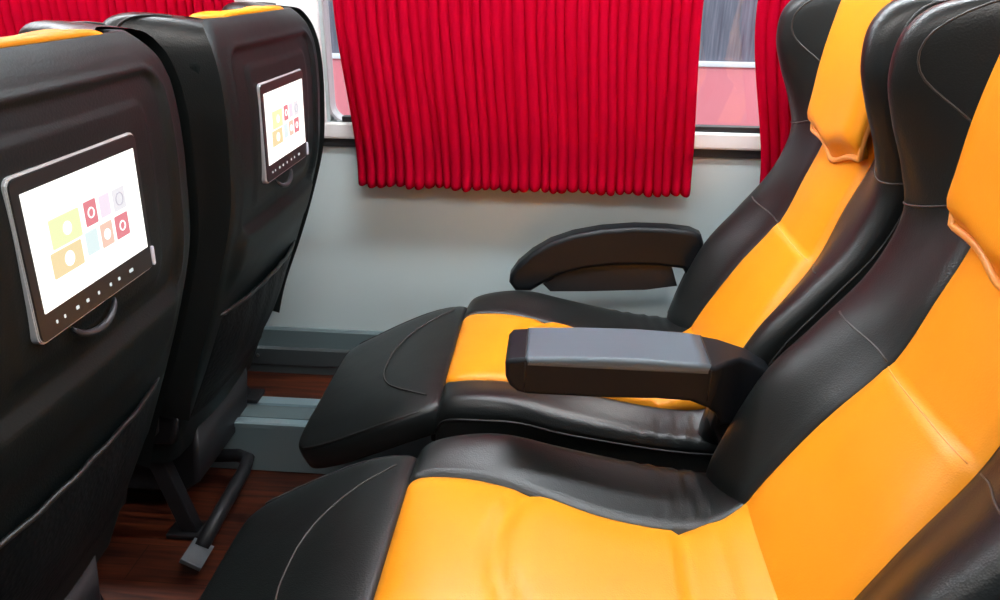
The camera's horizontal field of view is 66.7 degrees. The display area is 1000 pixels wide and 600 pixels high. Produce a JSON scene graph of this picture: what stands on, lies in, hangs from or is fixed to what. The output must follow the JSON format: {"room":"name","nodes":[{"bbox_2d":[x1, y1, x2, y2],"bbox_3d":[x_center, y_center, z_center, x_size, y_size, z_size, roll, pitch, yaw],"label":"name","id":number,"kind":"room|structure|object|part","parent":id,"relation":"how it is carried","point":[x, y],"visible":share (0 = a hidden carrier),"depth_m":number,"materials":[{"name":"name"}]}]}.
{"room":"vehicle interior","nodes":[
{"label":"vehicle interior","id":0,"kind":"room"},
{"bbox_2d":[97,467,325,599],"bbox_3d":[-0.192,1.019,0.798,4.800,0.050,2.622,2,24,4],"label":"floor","id":1,"kind":"structure","parent":0,"point":[139,562],"depth_m":1.77,"materials":[{"name":"brown wood"}]},
{"bbox_2d":[0,20,198,599],"bbox_3d":[-1.070,0.212,1.111,1.154,1.156,0.580,2,24,4],"label":"seat","id":2,"kind":"object","parent":1,"relation":"on","point":[99,211],"visible":1,"depth_m":0.96,"materials":[{"name":"black leather"}]},
{"bbox_2d":[1,133,150,343],"bbox_3d":[-0.508,-0.085,0.923,0.030,0.191,0.256,2,24,4],"label":"monitor","id":3,"kind":"object","parent":2,"relation":"on","point":[75,225],"depth_m":0.89,"materials":[{"name":"silver metal"}]},
{"bbox_2d":[103,2,324,570],"bbox_3d":[-1.018,-0.055,1.728,1.154,1.156,0.747,2,24,4],"label":"seat","id":4,"kind":"object","parent":1,"relation":"on","point":[250,74],"visible":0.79,"depth_m":1.54,"materials":[{"name":"black leather"}]},
{"bbox_3d":[-0.756,0.427,1.749,0.100,0.238,0.032,2,24,4],"label":"leg","id":5,"kind":"part","parent":4,"relation":"part of","materials":[{"name":"black metal"}]},
{"bbox_3d":[-0.728,0.543,1.797,0.100,0.012,0.060,2,24,4],"label":"foot plate","id":6,"kind":"part","parent":4,"relation":"part of","materials":[{"name":"black metal"}]},
{"bbox_3d":[-0.685,0.469,1.823,0.118,0.068,0.320,2,24,4],"label":"pedal arm","id":7,"kind":"part","parent":4,"relation":"part of","materials":[{"name":"black metal"}]},
{"bbox_3d":[-0.727,0.214,2.047,0.100,0.084,0.032,2,24,4],"label":"leg","id":8,"kind":"part","parent":4,"relation":"part of","materials":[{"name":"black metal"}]},
{"bbox_3d":[-0.698,0.259,2.064,0.100,0.012,0.060,2,24,4],"label":"foot plate","id":9,"kind":"part","parent":4,"relation":"part of","materials":[{"name":"black metal"}]},
{"bbox_2d":[257,69,302,182],"bbox_3d":[-0.454,-0.364,1.565,0.030,0.191,0.256,2,24,4],"label":"monitor","id":10,"kind":"object","parent":4,"relation":"on","point":[279,91],"depth_m":1.53,"materials":[{"name":"silver metal"}]},
{"bbox_2d":[199,0,999,599],"bbox_3d":[0.127,0.215,1.010,1.178,1.263,0.580,2,24,4],"label":"seat","id":11,"kind":"object","parent":1,"relation":"on","point":[863,463],"visible":1,"depth_m":1.04,"materials":[{"name":"orange leather"}]},
{"bbox_2d":[374,477,777,599],"bbox_3d":[0.109,0.400,1.079,0.557,0.108,0.346,2,24,4],"label":"seat cushion","id":12,"kind":"object","parent":11,"relation":"on","point":[439,538],"depth_m":1.09,"materials":[{"name":"orange leather"}]},
{"bbox_2d":[747,248,999,599],"bbox_3d":[0.529,0.062,0.909,0.327,0.834,0.310,2,24,4],"label":"backrest cushion","id":13,"kind":"object","parent":11,"relation":"on","point":[905,440],"depth_m":0.95,"materials":[{"name":"orange leather"}]},
{"bbox_2d":[299,0,949,472],"bbox_3d":[0.186,-0.029,1.572,1.178,1.263,0.747,2,24,4],"label":"seat","id":14,"kind":"object","parent":1,"relation":"on","point":[657,391],"visible":0.72,"depth_m":1.47,"materials":[{"name":"black leather"}]},
{"bbox_3d":[-0.095,0.274,1.556,0.090,0.025,0.030,2,24,4],"label":"leg rest arm","id":15,"kind":"part","parent":14,"relation":"part of","materials":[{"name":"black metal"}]},
{"bbox_2d":[446,314,705,409],"bbox_3d":[0.170,0.145,1.668,0.557,0.108,0.346,2,24,4],"label":"seat cushion","id":16,"kind":"object","parent":14,"relation":"on","point":[476,344],"depth_m":1.66,"materials":[{"name":"orange leather"}]},
{"bbox_3d":[0.263,-0.066,1.928,0.478,0.270,0.055,2,24,4],"label":"armrest","id":17,"kind":"part","parent":14,"relation":"part of","materials":[{"name":"black plastic"}]},
{"bbox_3d":[0.280,-0.056,1.936,0.340,0.086,0.009,2,24,4],"label":"panel","id":18,"kind":"part","parent":14,"relation":"part of","materials":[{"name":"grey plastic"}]},
{"bbox_3d":[0.241,0.144,1.302,0.461,0.154,0.120,2,24,4],"label":"armrest","id":19,"kind":"part","parent":14,"relation":"part of","materials":[{"name":"black plastic"}]},
{"bbox_2d":[692,132,874,347],"bbox_3d":[0.591,-0.193,1.498,0.327,0.834,0.310,2,24,4],"label":"backrest cushion","id":20,"kind":"object","parent":14,"relation":"on","point":[834,169],"depth_m":1.51,"materials":[{"name":"orange leather"}]},
{"bbox_2d":[247,371,333,398],"bbox_3d":[-0.074,0.351,2.151,4.800,0.199,0.155,2,24,4],"label":"floor","id":21,"kind":"structure","parent":0,"point":[275,384],"depth_m":2.15,"materials":[{"name":"brown wood"}]},
{"bbox_2d":[211,396,432,473],"bbox_3d":[-0.085,0.392,2.012,4.800,0.174,0.133,2,24,4],"label":"raised platform","id":22,"kind":"structure","parent":21,"relation":"attached to","point":[273,442],"depth_m":1.98,"materials":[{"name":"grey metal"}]},
{"bbox_2d":[240,404,314,419],"bbox_3d":[-0.084,0.318,1.978,4.800,0.003,0.059,2,24,4],"label":"trim","id":23,"kind":"structure","parent":22,"relation":"on","point":[259,411],"depth_m":2.01,"materials":[{"name":"grey metal"}]},
{"bbox_2d":[265,0,760,330],"bbox_3d":[-0.054,-0.561,1.866,4.800,2.100,0.050,2,24,4],"label":"wall","id":24,"kind":"structure","parent":0,"point":[366,258],"depth_m":2.02,"materials":[{"name":"paint"}]},
{"bbox_2d":[234,0,326,121],"bbox_3d":[-0.533,-0.794,1.769,0.207,0.748,0.016,2,24,4],"label":"trim","id":25,"kind":"structure","parent":24,"relation":"attached to","point":[310,8],"depth_m":1.80,"materials":[{"name":"white paint"}]},
{"bbox_2d":[248,346,350,374],"bbox_3d":[-0.067,0.195,2.157,4.800,0.083,0.018,2,24,4],"label":"trim","id":26,"kind":"structure","parent":24,"relation":"attached to","point":[319,361],"depth_m":2.18,"materials":[{"name":"grey plastic"}]},
{"bbox_2d":[258,326,383,349],"bbox_3d":[-0.066,0.129,2.132,4.800,0.058,0.011,2,24,4],"label":"trim","id":27,"kind":"structure","parent":24,"relation":"attached to","point":[271,335],"depth_m":2.16,"materials":[{"name":"grey plastic"}]},
{"bbox_2d":[321,0,759,132],"bbox_3d":[0.736,-0.753,1.715,2.330,0.756,0.047,2,24,4],"label":"window","id":28,"kind":"structure","parent":24,"relation":"in","point":[334,112],"depth_m":1.86,"materials":[{"name":"grey"}]},
{"bbox_2d":[323,138,760,158],"bbox_3d":[-0.059,-0.387,1.910,4.800,0.021,0.008,2,24,4],"label":"trim","id":29,"kind":"structure","parent":24,"relation":"attached to","point":[713,153],"depth_m":1.87,"materials":[{"name":"black"}]},
{"bbox_2d":[324,122,760,150],"bbox_3d":[-0.058,-0.413,1.895,4.800,0.039,0.014,2,24,4],"label":"trim","id":30,"kind":"structure","parent":24,"relation":"attached to","point":[340,130],"depth_m":1.85,"materials":[{"name":"white paint"}]},
{"bbox_3d":[-0.149,-1.165,1.558,4.400,0.018,0.046,2,24,4],"label":"rail","id":31,"kind":"object","parent":24,"relation":"attached to","visible":0},
{"bbox_2d":[0,0,233,36],"bbox_3d":[-1.414,-0.759,1.808,1.585,0.946,0.044,2,24,4],"label":"curtain","id":32,"kind":"object","parent":31,"relation":"hanging from","point":[14,14],"visible":0.07,"depth_m":1.81,"materials":[{"name":"red fabric"}]},
{"bbox_2d":[333,0,703,197],"bbox_3d":[0.043,-0.700,1.712,0.867,0.940,0.045,2,24,4],"label":"curtain","id":33,"kind":"object","parent":31,"relation":"hanging from","point":[599,97],"visible":1,"depth_m":1.80,"materials":[{"name":"red fabric"}]},
{"bbox_2d":[755,0,790,182],"bbox_3d":[1.031,-0.655,1.647,0.919,0.946,0.046,2,24,4],"label":"curtain","id":34,"kind":"object","parent":31,"relation":"hanging from","point":[773,103],"visible":0.07,"depth_m":1.76,"materials":[{"name":"red fabric"}]},
{"label":"outside","id":35,"kind":"structure","parent":0,"visible":0},
{"bbox_3d":[-0.028,1.999,0.869,60.000,0.100,60.000,2,24,4],"label":"ground","id":36,"kind":"structure","parent":35,"visible":0},
{"bbox_2d":[328,0,759,125],"bbox_3d":[0.439,-1.744,5.539,12.000,3.048,2.415,2,24,4],"label":"coach","id":37,"kind":"object","parent":36,"relation":"on","point":[726,85],"visible":0.02,"depth_m":4.36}
]}

